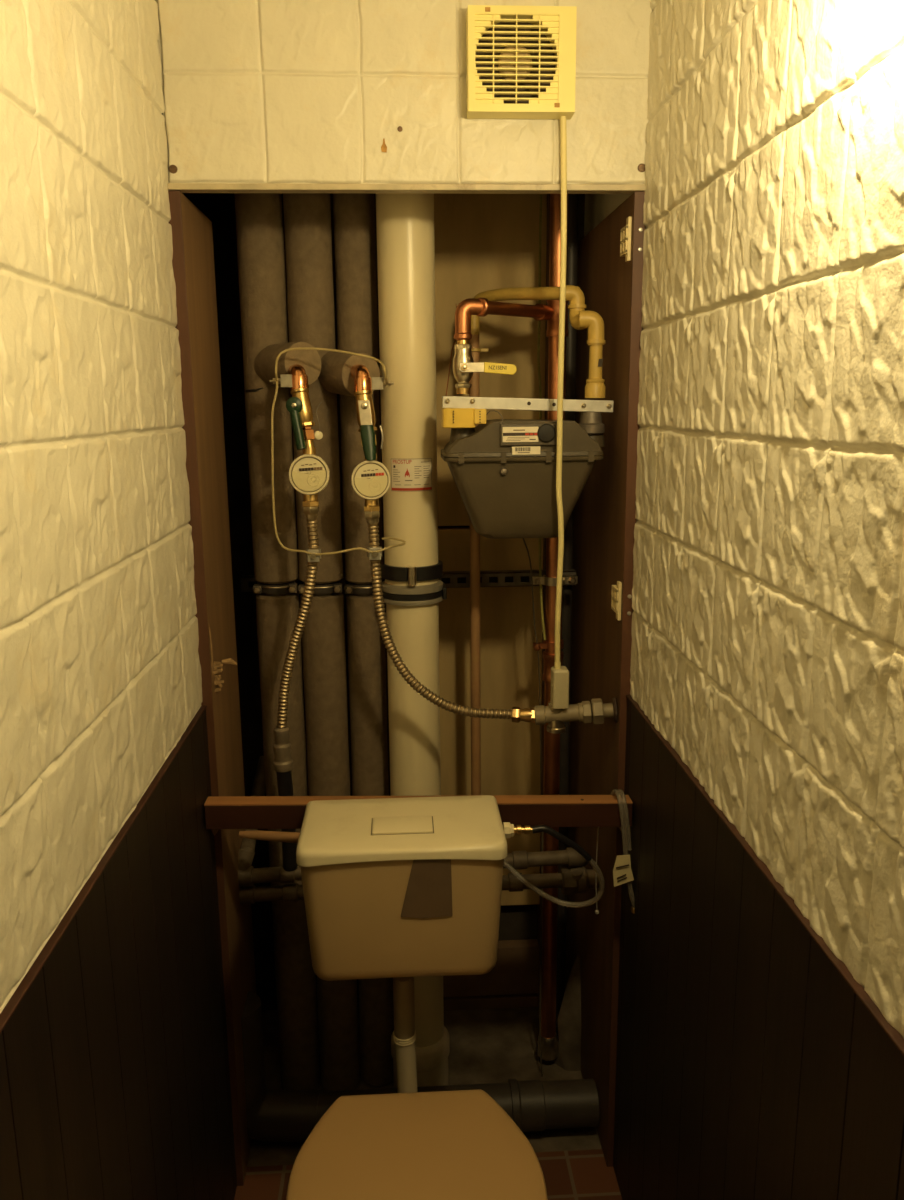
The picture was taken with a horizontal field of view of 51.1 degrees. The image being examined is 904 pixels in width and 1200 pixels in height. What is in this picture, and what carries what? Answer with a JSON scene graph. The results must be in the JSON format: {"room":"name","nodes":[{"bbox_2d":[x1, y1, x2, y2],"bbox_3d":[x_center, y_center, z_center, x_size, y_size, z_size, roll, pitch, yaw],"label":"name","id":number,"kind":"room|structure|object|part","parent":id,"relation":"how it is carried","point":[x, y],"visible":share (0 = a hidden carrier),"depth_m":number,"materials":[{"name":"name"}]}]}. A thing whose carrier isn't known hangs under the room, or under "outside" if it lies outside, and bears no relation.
{"room":"toilet room","nodes":[
{"label":"toilet room","id":0,"kind":"room"},
{"bbox_2d":[0,0,201,1013],"bbox_3d":[-0.440,0.249,0.636,0.086,2.540,2.190,-1,12,-3],"label":"wall","id":1,"kind":"structure","parent":0,"point":[101,679],"depth_m":1.11,"materials":[{"name":"tile"}]},
{"bbox_2d":[0,705,236,1199],"bbox_3d":[-0.392,0.925,0.779,0.010,1.038,2.188,-1,12,-3],"label":"wainscoting","id":2,"kind":"structure","parent":1,"relation":"attached to","point":[115,1073],"depth_m":1.26,"materials":[{"name":"brown wood"}]},
{"bbox_2d":[168,191,255,1185],"bbox_3d":[-0.438,0.239,1.891,0.059,1.925,0.274,-1,12,-3],"label":"trim","id":3,"kind":"structure","parent":1,"relation":"attached to","point":[192,234],"depth_m":1.80,"materials":[{"name":"brown laminate"}]},
{"bbox_2d":[239,830,299,842],"bbox_3d":[-0.361,0.466,1.873,0.126,0.021,0.021,2,12,11],"label":"pipe","id":4,"kind":"object","parent":1,"relation":"attached to","point":[290,837],"visible":0.83,"depth_m":1.86,"materials":[{"name":"paint"}]},
{"bbox_2d":[238,756,587,886],"bbox_3d":[-0.092,0.471,2.099,0.763,0.199,0.272,-1,12,-3],"label":"pipe","id":5,"kind":"object","parent":1,"relation":"attached to","point":[248,875],"visible":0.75,"depth_m":2.00,"materials":[{"name":"grey paint"}]},
{"bbox_2d":[273,726,297,870],"bbox_3d":[-0.344,0.410,1.949,0.040,0.312,0.040,-1,12,-3],"label":"coupling","id":6,"kind":"object","parent":5,"relation":"attached to","point":[283,763],"visible":0.65,"depth_m":1.93,"materials":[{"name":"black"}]},
{"bbox_2d":[277,507,318,728],"bbox_3d":[-0.303,0.041,1.843,0.125,0.469,0.033,5,13,26],"label":"flexible hose","id":7,"kind":"object","parent":6,"relation":"on","point":[311,513],"visible":0.96,"depth_m":1.83,"materials":[{"name":"metal"}]},
{"bbox_2d":[289,447,329,506],"bbox_3d":[-0.265,-0.228,1.765,0.075,0.112,0.053,-1,12,-3],"label":"meter","id":8,"kind":"object","parent":7,"relation":"on","point":[309,474],"visible":1,"depth_m":1.74,"materials":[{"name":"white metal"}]},
{"bbox_2d":[286,388,322,449],"bbox_3d":[-0.277,-0.335,1.751,0.059,0.112,0.052,7,14,33],"label":"valve","id":9,"kind":"object","parent":8,"relation":"on","point":[299,407],"visible":1,"depth_m":1.74,"materials":[{"name":"gold metal"}]},
{"bbox_3d":[-0.287,-0.326,1.746,0.034,0.096,0.038,-1,12,-3],"label":"lever","id":10,"kind":"part","parent":9,"relation":"part of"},
{"bbox_3d":[-0.263,-0.219,1.745,0.063,0.039,0.008,-1,12,-4],"label":"dial lid","id":11,"kind":"part","parent":8,"relation":"part of","materials":[{"name":"white plastic"}]},
{"bbox_2d":[306,549,320,561],"bbox_3d":[-0.263,-0.086,1.791,0.029,0.023,0.044,-1,12,-3],"label":"clamp","id":12,"kind":"object","parent":7,"relation":"attached to","point":[311,558],"visible":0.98,"depth_m":1.78,"materials":[{"name":"metal"}]},
{"bbox_2d":[204,795,632,828],"bbox_3d":[-0.057,0.389,1.738,0.776,0.070,0.035,-1,12,-3],"label":"batten","id":13,"kind":"object","parent":1,"relation":"attached to","point":[221,812],"visible":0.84,"depth_m":1.73,"materials":[{"name":"brown wood"}]},
{"bbox_2d":[296,795,532,980],"bbox_3d":[-0.058,0.501,1.635,0.395,0.263,0.206,-1,12,-3],"label":"toilet cistern","id":14,"kind":"object","parent":13,"relation":"attached to","point":[393,887],"visible":1,"depth_m":1.55,"materials":[{"name":"plastic"}]},
{"bbox_3d":[-0.085,0.391,1.611,0.343,0.031,0.206,-1,12,-3],"label":"cistern lid","id":15,"kind":"part","parent":14,"relation":"part of","materials":[{"name":"plastic"}]},
{"bbox_2d":[503,825,604,907],"bbox_3d":[0.155,0.467,1.682,0.216,0.180,0.099,6,14,29],"label":"hose","id":16,"kind":"object","parent":14,"relation":"attached to","point":[539,828],"visible":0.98,"depth_m":1.67,"materials":[{"name":"grey plastic"}]},
{"bbox_2d":[595,827,598,913],"bbox_3d":[0.278,0.511,1.805,0.009,0.193,0.008,-11,16,-41],"label":"wire","id":17,"kind":"object","parent":13,"relation":"hanging from","point":[596,910],"visible":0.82,"depth_m":1.81,"materials":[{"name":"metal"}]},
{"bbox_2d":[610,789,633,912],"bbox_3d":[0.319,0.463,1.774,0.052,0.230,0.093,-1,12,-3],"label":"strap","id":18,"kind":"object","parent":13,"relation":"hanging from","point":[622,872],"visible":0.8,"depth_m":1.74,"materials":[{"name":"plastic"}]},
{"bbox_2d":[239,865,598,903],"bbox_3d":[-0.057,0.604,2.010,0.780,0.061,0.062,-1,12,-3],"label":"pipe","id":19,"kind":"object","parent":1,"relation":"attached to","point":[571,880],"visible":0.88,"depth_m":2.00,"materials":[{"name":"grey paint"}]},
{"bbox_2d":[162,113,584,1010],"bbox_3d":[-0.171,-0.114,2.356,1.105,2.540,0.130,-1,12,-3],"label":"wall","id":20,"kind":"structure","parent":0,"point":[517,922],"depth_m":2.27,"materials":[{"name":"concrete"}]},
{"bbox_2d":[241,569,575,591],"bbox_3d":[-0.095,-0.045,2.149,0.755,0.033,0.030,-1,12,-3],"label":"channel","id":21,"kind":"object","parent":20,"relation":"attached to","point":[490,578],"visible":0.37,"depth_m":2.15,"materials":[{"name":"metal"}]},
{"bbox_3d":[-0.096,-0.048,2.163,0.755,0.029,0.002,-1,12,-3],"label":"rail","id":22,"kind":"part","parent":21,"relation":"part of","materials":[{"name":"grey metal"}]},
{"bbox_2d":[438,527,542,905],"bbox_3d":[0.088,0.310,2.374,0.282,0.986,0.035,-1,12,-3],"label":"panel","id":23,"kind":"object","parent":20,"relation":"attached to","point":[509,675],"depth_m":2.33,"materials":[{"name":"brown wood"}]},
{"bbox_2d":[434,194,546,525],"bbox_3d":[0.078,-0.758,2.151,0.282,1.179,0.035,-1,12,-3],"label":"panel","id":24,"kind":"object","parent":20,"relation":"attached to","point":[483,242],"depth_m":2.14,"materials":[{"name":"brown wood"}]},
{"bbox_2d":[443,993,537,1010],"bbox_3d":[0.096,1.071,2.534,0.282,0.030,0.035,-1,12,-3],"label":"trim","id":25,"kind":"structure","parent":20,"relation":"attached to","point":[514,1000],"depth_m":2.52,"materials":[{"name":"black wood"}]},
{"bbox_2d":[443,939,538,996],"bbox_3d":[0.095,0.978,2.514,0.282,0.140,0.035,-1,12,-3],"label":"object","id":26,"kind":"structure","parent":20,"relation":"attached to","point":[515,970],"depth_m":2.50,"materials":[{"name":"black"}]},
{"bbox_2d":[537,194,549,1006],"bbox_3d":[0.236,-0.124,2.274,0.034,2.474,0.070,-1,12,-3],"label":"trim","id":27,"kind":"structure","parent":20,"relation":"attached to","point":[548,195],"depth_m":2.27,"materials":[{"name":"brown laminate"}]},
{"bbox_2d":[155,0,651,183],"bbox_3d":[-0.073,-0.962,1.532,0.800,0.543,0.025,-1,12,-3],"label":"wall","id":28,"kind":"structure","parent":0,"point":[255,91],"depth_m":1.55,"materials":[{"name":"tile"}]},
{"bbox_2d":[167,183,645,193],"bbox_3d":[-0.071,-0.691,1.589,0.799,0.010,0.028,-1,12,-3],"label":"trim","id":29,"kind":"structure","parent":28,"relation":"attached to","point":[182,187],"depth_m":1.58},
{"bbox_2d":[466,5,576,708],"bbox_3d":[0.123,-0.368,1.660,0.189,1.183,0.093,-1,12,-3],"label":"fan","id":30,"kind":"object","parent":28,"relation":"attached to","point":[521,60],"depth_m":1.52,"materials":[{"name":"plastic"}]},
{"bbox_3d":[0.102,-0.869,1.535,0.126,0.127,0.012,-1,12,-3],"label":"blade","id":31,"kind":"part","parent":30,"relation":"part of","materials":[{"name":"white plastic"}]},
{"bbox_2d":[475,13,558,103],"bbox_3d":[0.103,-0.863,1.513,0.138,0.135,0.007,-1,12,-3],"label":"grille","id":32,"kind":"object","parent":30,"relation":"attached to","point":[514,62],"depth_m":1.51,"materials":[{"name":"plastic"}]},
{"bbox_3d":[0.199,-0.302,1.689,0.038,1.040,0.073,-1,12,-3],"label":"power cord","id":33,"kind":"part","parent":30,"relation":"part of","materials":[{"name":"white plastic"}]},
{"bbox_3d":[0.193,-0.337,1.673,0.015,0.967,0.059,2,12,12],"label":"cord","id":34,"kind":"part","parent":30,"relation":"part of","materials":[{"name":"plastic"}]},
{"bbox_2d":[234,1007,621,1199],"bbox_3d":[-0.064,1.382,1.257,1.065,0.060,2.900,-1,12,-3],"label":"floor","id":35,"kind":"structure","parent":0,"point":[500,1045],"depth_m":2.26,"materials":[{"name":"brown tile"}]},
{"bbox_2d":[234,193,320,1089],"bbox_3d":[-0.345,-0.053,1.953,0.106,2.470,0.186,-10,15,-39],"label":"insulated pipe","id":36,"kind":"object","parent":35,"relation":"on","point":[259,216],"visible":0.73,"depth_m":1.94,"materials":[{"name":"grey plastic"}]},
{"bbox_2d":[288,364,307,389],"bbox_3d":[-0.293,-0.419,1.781,0.033,0.051,0.099,-4,12,-18],"label":"copper elbow","id":37,"kind":"object","parent":36,"relation":"attached to","point":[299,376],"visible":0.89,"depth_m":1.74,"materials":[{"name":"orange metal"}]},
{"bbox_2d":[270,374,292,387],"bbox_3d":[-0.314,-0.402,1.735,0.041,0.023,0.014,-1,12,-3],"label":"clamp","id":38,"kind":"object","parent":37,"relation":"attached to","point":[285,380],"visible":1,"depth_m":1.73,"materials":[{"name":"metal"}]},
{"bbox_2d":[271,347,405,554],"bbox_3d":[-0.212,-0.274,1.757,0.246,0.380,0.055,-1,12,-3],"label":"wire","id":39,"kind":"object","parent":38,"relation":"attached to","point":[298,348],"visible":1,"depth_m":1.74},
{"bbox_2d":[290,374,307,389],"bbox_3d":[-0.283,-0.402,1.752,0.032,0.030,0.033,-1,12,-3],"label":"socket","id":40,"kind":"object","parent":37,"relation":"attached to","point":[299,380],"depth_m":1.74,"materials":[{"name":"orange metal"}]},
{"bbox_2d":[283,193,359,1090],"bbox_3d":[-0.277,-0.063,1.997,0.093,2.470,0.093,-1,12,-3],"label":"insulated pipe","id":41,"kind":"object","parent":35,"relation":"on","point":[307,216],"visible":0.59,"depth_m":1.97,"materials":[{"name":"grey plastic"}]},
{"bbox_2d":[318,193,393,1085],"bbox_3d":[-0.189,-0.057,1.966,0.139,2.470,0.168,-8,14,-31],"label":"insulated pipe","id":42,"kind":"object","parent":35,"relation":"on","point":[353,213],"visible":0.52,"depth_m":1.98,"materials":[{"name":"grey plastic"}]},
{"bbox_2d":[350,364,371,391],"bbox_3d":[-0.175,-0.417,1.783,0.033,0.054,0.089,-5,13,-19],"label":"copper elbow","id":43,"kind":"object","parent":42,"relation":"attached to","point":[362,379],"visible":0.92,"depth_m":1.75,"materials":[{"name":"orange metal"}]},
{"bbox_2d":[354,376,371,391],"bbox_3d":[-0.166,-0.400,1.759,0.033,0.030,0.033,-1,12,-3],"label":"socket","id":44,"kind":"object","parent":43,"relation":"attached to","point":[361,383],"depth_m":1.75,"materials":[{"name":"orange metal"}]},
{"bbox_2d":[372,377,393,389],"bbox_3d":[-0.127,-0.400,1.746,0.041,0.023,0.014,-1,12,-3],"label":"clamp","id":45,"kind":"object","parent":43,"relation":"attached to","point":[378,383],"visible":1,"depth_m":1.74,"materials":[{"name":"metal"}]},
{"bbox_2d":[376,193,449,1087],"bbox_3d":[-0.083,-0.055,1.958,0.135,2.474,0.135,6,13,28],"label":"vent pipe","id":46,"kind":"object","parent":35,"relation":"on","point":[404,221],"visible":0.56,"depth_m":1.89,"materials":[{"name":"beige plastic"}]},
{"bbox_2d":[391,458,431,490],"bbox_3d":[-0.079,-0.247,1.870,0.081,0.064,0.018,-2,12,-7],"label":"warning sticker","id":47,"kind":"object","parent":46,"relation":"attached to","point":[406,474],"visible":1,"depth_m":1.87,"materials":[{"name":"paper"}]},
{"bbox_2d":[381,560,446,605],"bbox_3d":[-0.080,-0.038,1.958,0.136,0.082,0.140,-1,12,-3],"label":"clamp","id":48,"kind":"object","parent":46,"relation":"attached to","point":[411,595],"visible":0.92,"depth_m":1.91,"materials":[{"name":"black rubber"}]},
{"bbox_2d":[391,1026,449,1087],"bbox_3d":[-0.073,1.075,2.195,0.135,0.165,0.135,-1,12,-3],"label":"socket","id":49,"kind":"object","parent":46,"relation":"attached to","point":[432,1055],"depth_m":2.14,"materials":[{"name":"plastic"}]},
{"bbox_2d":[286,1089,547,1199],"bbox_3d":[-0.054,1.064,1.514,0.383,0.458,0.623,-1,12,-3],"label":"toilet","id":50,"kind":"object","parent":35,"relation":"on","point":[458,1144],"visible":1,"depth_m":1.45,"materials":[{"name":"plastic"}]},
{"bbox_2d":[393,977,417,1092],"bbox_3d":[-0.084,0.829,1.728,0.042,0.334,0.056,4,13,21],"label":"pipe","id":51,"kind":"object","parent":50,"relation":"attached to","point":[404,1033],"visible":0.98,"depth_m":1.70,"materials":[{"name":"plastic"}]},
{"bbox_2d":[241,991,599,1141],"bbox_3d":[-0.094,1.013,2.050,0.822,0.323,0.114,-1,12,-2],"label":"drain pipe","id":52,"kind":"object","parent":35,"relation":"on","point":[533,1105],"visible":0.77,"depth_m":2.04,"materials":[{"name":"grey plastic"}]},
{"bbox_2d":[508,1079,545,1131],"bbox_3d":[0.164,1.113,2.083,0.072,0.108,0.108,-1,12,-3],"label":"socket","id":53,"kind":"object","parent":52,"relation":"attached to","point":[526,1098],"depth_m":2.04,"materials":[{"name":"grey plastic"}]},
{"bbox_2d":[532,194,577,1060],"bbox_3d":[0.222,-0.091,2.059,0.104,2.450,0.051,-4,12,-15],"label":"copper riser","id":54,"kind":"object","parent":35,"relation":"on","point":[549,1038],"visible":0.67,"depth_m":2.09,"materials":[{"name":"orange metal"}]},
{"bbox_2d":[454,297,553,339],"bbox_3d":[0.114,-0.544,1.847,0.057,0.081,0.286,10,16,42],"label":"branch","id":55,"kind":"object","parent":54,"relation":"attached to","point":[481,307],"visible":1,"depth_m":1.76,"materials":[{"name":"orange metal"}]},
{"bbox_2d":[534,303,551,320],"bbox_3d":[0.185,-0.588,1.935,0.034,0.034,0.037,9,15,38],"label":"socket","id":56,"kind":"object","parent":55,"relation":"attached to","point":[545,311],"depth_m":1.92,"materials":[{"name":"orange metal"}]},
{"bbox_2d":[522,538,541,789],"bbox_3d":[0.185,0.154,2.099,0.021,0.615,0.111,6,14,30],"label":"cable","id":57,"kind":"object","parent":54,"relation":"attached to","point":[522,538],"visible":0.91,"depth_m":2.08,"materials":[{"name":"plastic"}]},
{"bbox_2d":[539,832,543,1076],"bbox_3d":[0.211,0.824,2.215,0.011,0.689,0.034,-1,12,-3],"label":"cable","id":58,"kind":"object","parent":54,"relation":"attached to","point":[542,832],"visible":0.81,"depth_m":2.23,"materials":[{"name":"metal"}]},
{"bbox_2d":[537,195,545,639],"bbox_3d":[0.197,-0.402,2.081,0.014,0.958,0.216,0,12,1],"label":"earth wire","id":59,"kind":"object","parent":54,"relation":"attached to","point":[540,207],"visible":0.54,"depth_m":2.10,"materials":[{"name":"orange metal"}]},
{"bbox_2d":[551,955,580,1070],"bbox_3d":[0.306,0.991,2.291,0.142,0.284,0.077,-1,12,-3],"label":"lump","id":60,"kind":"object","parent":35,"relation":"on","point":[569,1017],"visible":0.57,"depth_m":2.27,"materials":[{"name":"grey concrete"}]},
{"bbox_2d":[556,194,578,1032],"bbox_3d":[0.263,-0.104,2.177,0.029,2.474,0.029,-1,12,-3],"label":"pipe","id":61,"kind":"object","parent":35,"relation":"on","point":[573,199],"visible":0.37,"depth_m":2.19,"materials":[{"name":"brown metal"}]},
{"bbox_2d":[365,511,534,722],"bbox_3d":[0.000,0.031,1.807,0.328,0.416,0.032,1,12,6],"label":"flexible hose","id":62,"kind":"object","parent":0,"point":[516,714],"visible":0.98,"depth_m":1.82,"materials":[{"name":"metal"}]},
{"bbox_2d":[351,453,390,511],"bbox_3d":[-0.151,-0.219,1.773,0.074,0.110,0.052,-1,12,-3],"label":"meter","id":63,"kind":"object","parent":62,"relation":"on","point":[371,480],"visible":0.99,"depth_m":1.75,"materials":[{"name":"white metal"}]},
{"bbox_2d":[354,390,383,460],"bbox_3d":[-0.158,-0.325,1.761,0.043,0.127,0.063,-11,16,-42],"label":"valve","id":64,"kind":"object","parent":63,"relation":"on","point":[365,413],"visible":1,"depth_m":1.75,"materials":[{"name":"gold metal"}]},
{"bbox_3d":[-0.160,-0.346,1.747,0.026,0.046,0.010,-1,12,-3],"label":"lever plate","id":65,"kind":"part","parent":64,"relation":"part of","materials":[{"name":"silver metal"}]},
{"bbox_3d":[-0.154,-0.291,1.749,0.023,0.064,0.031,-9,15,-36],"label":"lever","id":66,"kind":"part","parent":64,"relation":"part of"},
{"bbox_3d":[-0.150,-0.210,1.753,0.061,0.038,0.008,-1,12,-4],"label":"dial lid","id":67,"kind":"part","parent":63,"relation":"part of","materials":[{"name":"white plastic"}]},
{"bbox_2d":[367,547,381,559],"bbox_3d":[-0.147,-0.090,1.794,0.029,0.023,0.044,-1,12,-3],"label":"clamp","id":68,"kind":"object","parent":62,"relation":"attached to","point":[375,555],"visible":0.98,"depth_m":1.78,"materials":[{"name":"metal"}]},
{"bbox_2d":[584,0,903,1037],"bbox_3d":[0.415,0.170,0.974,0.087,2.540,2.790,-1,12,-3],"label":"wall","id":69,"kind":"structure","parent":0,"point":[767,647],"depth_m":1.05,"materials":[{"name":"tile"}]},
{"bbox_2d":[442,396,613,411],"bbox_3d":[0.140,-0.362,1.752,0.317,0.032,0.040,-1,12,-3],"label":"mounting bar","id":70,"kind":"object","parent":69,"relation":"attached to","point":[447,401],"visible":1,"depth_m":1.74,"materials":[{"name":"metal"}]},
{"bbox_2d":[445,304,456,395],"bbox_3d":[-0.001,-0.489,1.836,0.013,0.188,0.220,1,12,9],"label":"wire","id":71,"kind":"object","parent":70,"relation":"on","point":[456,304],"visible":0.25,"depth_m":1.80,"materials":[{"name":"orange metal"}]},
{"bbox_2d":[441,408,502,427],"bbox_3d":[0.036,-0.336,1.746,0.109,0.035,0.093,-1,12,-3],"label":"seal","id":72,"kind":"object","parent":70,"relation":"attached to","point":[450,417],"visible":0.98,"depth_m":1.71,"materials":[{"name":"plastic"}]},
{"bbox_2d":[441,412,604,538],"bbox_3d":[0.135,-0.239,1.804,0.306,0.232,0.178,-1,12,-3],"label":"gas meter","id":73,"kind":"object","parent":70,"relation":"hanging from","point":[504,474],"visible":0.96,"depth_m":1.73,"materials":[{"name":"grey paint"}]},
{"bbox_2d":[453,340,516,393],"bbox_3d":[0.060,-0.440,1.772,0.116,0.104,0.063,-1,12,-3],"label":"gas valve","id":74,"kind":"object","parent":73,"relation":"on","point":[464,366],"visible":1,"depth_m":1.76,"materials":[{"name":"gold metal"}]},
{"bbox_3d":[0.038,-0.429,1.745,0.049,0.017,0.008,-1,12,-3],"label":"lever plate","id":75,"kind":"part","parent":74,"relation":"part of","materials":[{"name":"silver metal"}]},
{"bbox_3d":[0.123,-0.298,1.706,0.065,0.027,0.002,-1,12,-3],"label":"index plate","id":76,"kind":"part","parent":73,"relation":"part of","materials":[{"name":"paper"}]},
{"bbox_2d":[515,447,529,452],"bbox_3d":[0.128,-0.271,1.710,0.028,0.010,0.001,-1,12,-3],"label":"print","id":77,"kind":"object","parent":73,"relation":"attached to","point":[517,449],"depth_m":1.71},
{"bbox_2d":[469,285,605,794],"bbox_3d":[0.163,-0.067,1.959,0.058,1.120,0.380,-9,14,-34],"label":"gas pipe","id":78,"kind":"object","parent":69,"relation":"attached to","point":[580,319],"visible":0.83,"depth_m":1.98,"materials":[{"name":"metal"}]},
{"bbox_3d":[0.062,-0.528,2.001,0.030,0.007,0.012,-1,12,-3],"label":"bracket arm","id":79,"kind":"part","parent":78,"relation":"part of","materials":[{"name":"yellow paint"}]},
{"bbox_2d":[598,359,602,366],"bbox_3d":[0.272,-0.435,1.734,0.011,0.014,0.003,-7,14,-29],"label":"light","id":80,"kind":"object","parent":78,"relation":"attached to","point":[600,361],"depth_m":1.73,"materials":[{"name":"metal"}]},
{"bbox_2d":[534,697,617,733],"bbox_3d":[0.236,0.221,1.825,0.163,0.068,0.050,0,12,3],"label":"valve","id":81,"kind":"object","parent":69,"relation":"attached to","point":[585,712],"visible":0.96,"depth_m":1.81,"materials":[{"name":"grey"}]},
{"bbox_2d":[565,192,644,1166],"bbox_3d":[0.307,0.193,2.077,0.030,1.925,0.582,-1,12,-3],"label":"panel","id":82,"kind":"object","parent":69,"relation":"attached to","point":[610,256],"depth_m":1.92,"materials":[{"name":"brown laminate"}]},
{"bbox_3d":[0.309,-0.002,1.778,0.009,0.072,0.046,-1,12,-3],"label":"hinge plate","id":83,"kind":"part","parent":82,"relation":"part of","materials":[{"name":"metal"}]},
{"bbox_3d":[0.303,-0.626,1.650,0.009,0.072,0.046,-1,12,-3],"label":"hinge plate","id":84,"kind":"part","parent":82,"relation":"part of","materials":[{"name":"metal"}]},
{"bbox_2d":[613,694,903,1199],"bbox_3d":[0.397,0.909,0.820,0.010,1.038,2.188,-1,12,-3],"label":"panelling","id":85,"kind":"structure","parent":69,"relation":"attached to","point":[752,1063],"depth_m":1.25,"materials":[{"name":"brown wood"}]}
]}

